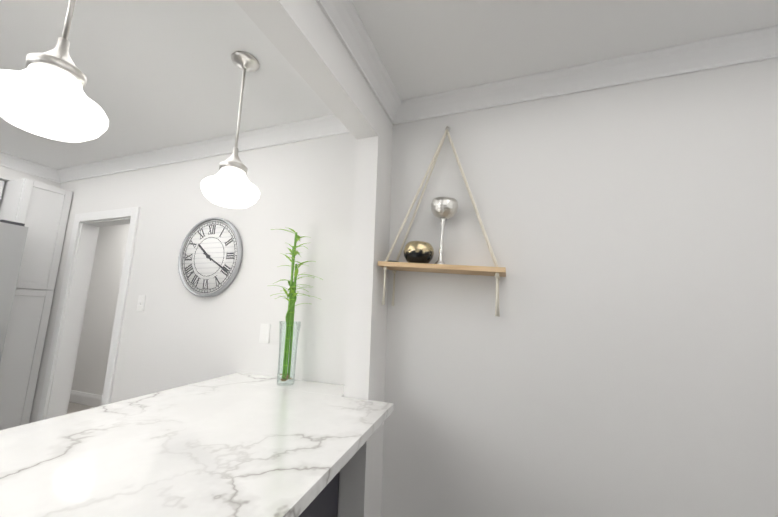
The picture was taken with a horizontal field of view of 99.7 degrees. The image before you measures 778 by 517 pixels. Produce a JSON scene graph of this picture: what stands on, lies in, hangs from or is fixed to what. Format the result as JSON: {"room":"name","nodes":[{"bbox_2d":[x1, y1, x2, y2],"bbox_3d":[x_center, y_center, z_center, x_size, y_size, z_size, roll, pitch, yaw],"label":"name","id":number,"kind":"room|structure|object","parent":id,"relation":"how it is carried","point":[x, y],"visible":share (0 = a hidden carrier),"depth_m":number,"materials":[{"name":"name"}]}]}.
{"room":"kitchen","nodes":[
{"label":"kitchen","id":0,"kind":"room"},
{"bbox_2d":[67,402,93,413],"bbox_3d":[-1.751,1.479,1.038,7.920,0.060,4.920,-2,-10,20],"label":"floor","id":1,"kind":"structure","parent":0,"point":[74,407],"depth_m":4.13,"materials":[{"name":"grey wood"}]},
{"bbox_2d":[0,220,28,361],"bbox_3d":[-3.276,0.609,2.060,0.899,1.887,0.905,-2,-10,20],"label":"fridge","id":2,"kind":"object","parent":1,"relation":"on","point":[13,235],"visible":1,"depth_m":2.39,"materials":[{"name":"grey"}]},
{"bbox_2d":[0,178,72,429],"bbox_3d":[-3.212,0.510,2.737,0.654,2.300,0.321,-2,-10,20],"label":"pantry cabinet","id":3,"kind":"object","parent":1,"relation":"on","point":[40,210],"visible":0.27,"depth_m":2.69,"materials":[{"name":"white wood"}]},
{"bbox_2d":[328,505,337,516],"bbox_3d":[-0.787,1.015,0.926,0.894,0.879,1.424,-2,-10,20],"label":"base cabinet","id":4,"kind":"object","parent":1,"relation":"on","point":[334,513],"depth_m":1.44,"materials":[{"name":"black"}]},
{"bbox_2d":[0,378,393,516],"bbox_3d":[-0.680,0.559,0.952,1.191,0.034,1.451,-2,-10,20],"label":"countertop","id":5,"kind":"structure","parent":4,"relation":"on","point":[210,448],"depth_m":0.91,"materials":[{"name":"white stone"}]},
{"bbox_2d":[270,227,322,385],"bbox_3d":[-0.518,0.258,1.823,0.284,0.843,0.257,-2,-10,20],"label":"bamboo","id":6,"kind":"object","parent":5,"relation":"on","point":[289,318],"visible":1,"depth_m":1.80,"materials":[{"name":"green plant"}]},
{"bbox_2d":[0,0,777,516],"bbox_3d":[-1.679,0.212,1.212,7.840,2.500,4.890,-2,-10,20],"label":"wall","id":7,"kind":"structure","parent":0,"point":[616,356],"depth_m":1.54,"materials":[{"name":"white paint"}]},
{"bbox_2d":[0,180,4,199],"bbox_3d":[-3.547,-0.532,2.347,0.346,0.385,0.940,-2,-10,20],"label":"upper cabinet","id":8,"kind":"object","parent":7,"relation":"attached to","point":[2,182],"visible":0.97,"depth_m":2.72,"materials":[{"name":"white"}]},
{"bbox_2d":[0,151,55,180],"bbox_3d":[-3.560,-0.995,1.643,0.075,0.095,2.880,-2,-10,20],"label":"crown molding","id":9,"kind":"structure","parent":7,"relation":"attached to","point":[10,161],"depth_m":2.82,"materials":[{"name":"white paint"}]},
{"bbox_2d":[69,390,101,406],"bbox_3d":[-2.802,1.795,3.854,3.600,0.140,0.022,-2,-10,20],"label":"baseboard","id":10,"kind":"structure","parent":7,"relation":"attached to","point":[88,399],"depth_m":4.24,"materials":[{"name":"white paint"}]},
{"bbox_2d":[37,207,140,420],"bbox_3d":[-2.374,0.636,2.648,0.820,2.075,0.156,-2,-10,20],"label":"door frame","id":11,"kind":"structure","parent":7,"relation":"attached to","point":[67,351],"depth_m":2.72,"materials":[{"name":"white paint"}]},
{"bbox_2d":[136,295,145,310],"bbox_3d":[-1.839,0.331,2.429,0.072,0.116,0.013,-2,-10,20],"label":"switch plate","id":12,"kind":"object","parent":7,"relation":"attached to","point":[141,299],"depth_m":2.43,"materials":[{"name":"white plastic"}]},
{"bbox_2d":[52,114,350,182],"bbox_3d":[-1.594,-0.798,2.500,3.170,0.095,0.075,-2,-10,20],"label":"crown molding","id":13,"kind":"structure","parent":7,"relation":"attached to","point":[328,125],"depth_m":2.39,"materials":[{"name":"white paint"}]},
{"bbox_2d":[178,217,242,296],"bbox_3d":[-1.237,-0.013,2.252,0.556,0.556,0.038,-2,-10,20],"label":"clock","id":14,"kind":"object","parent":7,"relation":"attached to","point":[210,257],"visible":1,"depth_m":2.25,"materials":[{"name":"grey"}]},
{"bbox_2d":[259,324,270,342],"bbox_3d":[-0.763,0.460,2.014,0.072,0.116,0.007,-2,-10,20],"label":"switch plate","id":15,"kind":"object","parent":7,"relation":"attached to","point":[264,333],"depth_m":2.01,"materials":[{"name":"white plastic"}]},
{"bbox_2d":[316,0,407,124],"bbox_3d":[-0.526,-1.108,0.350,0.075,0.095,3.425,-2,-10,20],"label":"crown molding","id":16,"kind":"structure","parent":7,"relation":"attached to","point":[345,22],"depth_m":1.46,"materials":[{"name":"white paint"}]},
{"bbox_2d":[378,126,505,315],"bbox_3d":[0.264,-0.236,1.657,0.600,1.022,0.182,-2,-10,20],"label":"shelf","id":17,"kind":"object","parent":7,"relation":"attached to","point":[496,271],"visible":1,"depth_m":1.61,"materials":[{"name":"brown wood"}]},
{"bbox_2d":[403,241,433,263],"bbox_3d":[0.150,-0.024,1.661,0.156,0.119,0.156,-2,-10,20],"label":"decorative bowl","id":18,"kind":"object","parent":17,"relation":"on","point":[418,251],"visible":0.9,"depth_m":1.60,"materials":[{"name":"metal"}]},
{"bbox_2d":[431,197,457,263],"bbox_3d":[0.277,-0.128,1.638,0.136,0.341,0.136,-2,-10,20],"label":"goblet","id":19,"kind":"object","parent":17,"relation":"on","point":[443,209],"visible":0.9,"depth_m":1.61,"materials":[{"name":"silver metal"}]},
{"bbox_2d":[404,25,777,121],"bbox_3d":[1.148,-0.873,1.500,2.250,0.095,0.075,-2,-10,20],"label":"crown molding","id":20,"kind":"structure","parent":7,"relation":"attached to","point":[761,44],"depth_m":1.54,"materials":[{"name":"white paint"}]},
{"bbox_2d":[0,0,777,168],"bbox_3d":[-1.673,-1.055,1.442,7.920,0.084,4.920,-2,-10,20],"label":"ceiling","id":21,"kind":"structure","parent":0,"point":[159,74],"depth_m":1.50,"materials":[{"name":"white paint"}]},
{"bbox_2d":[0,0,108,142],"bbox_3d":[-0.914,-0.701,0.939,0.244,0.734,0.244,-2,-10,20],"label":"pendant lamp","id":22,"kind":"object","parent":21,"relation":"hanging from","point":[43,95],"visible":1,"depth_m":0.85,"materials":[{"name":"white glass"}]},
{"bbox_2d":[200,51,259,208],"bbox_3d":[-0.710,-0.599,1.542,0.244,0.734,0.244,-2,-10,20],"label":"pendant lamp","id":23,"kind":"object","parent":21,"relation":"hanging from","point":[228,185],"visible":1,"depth_m":1.46,"materials":[{"name":"white glass"}]}
]}

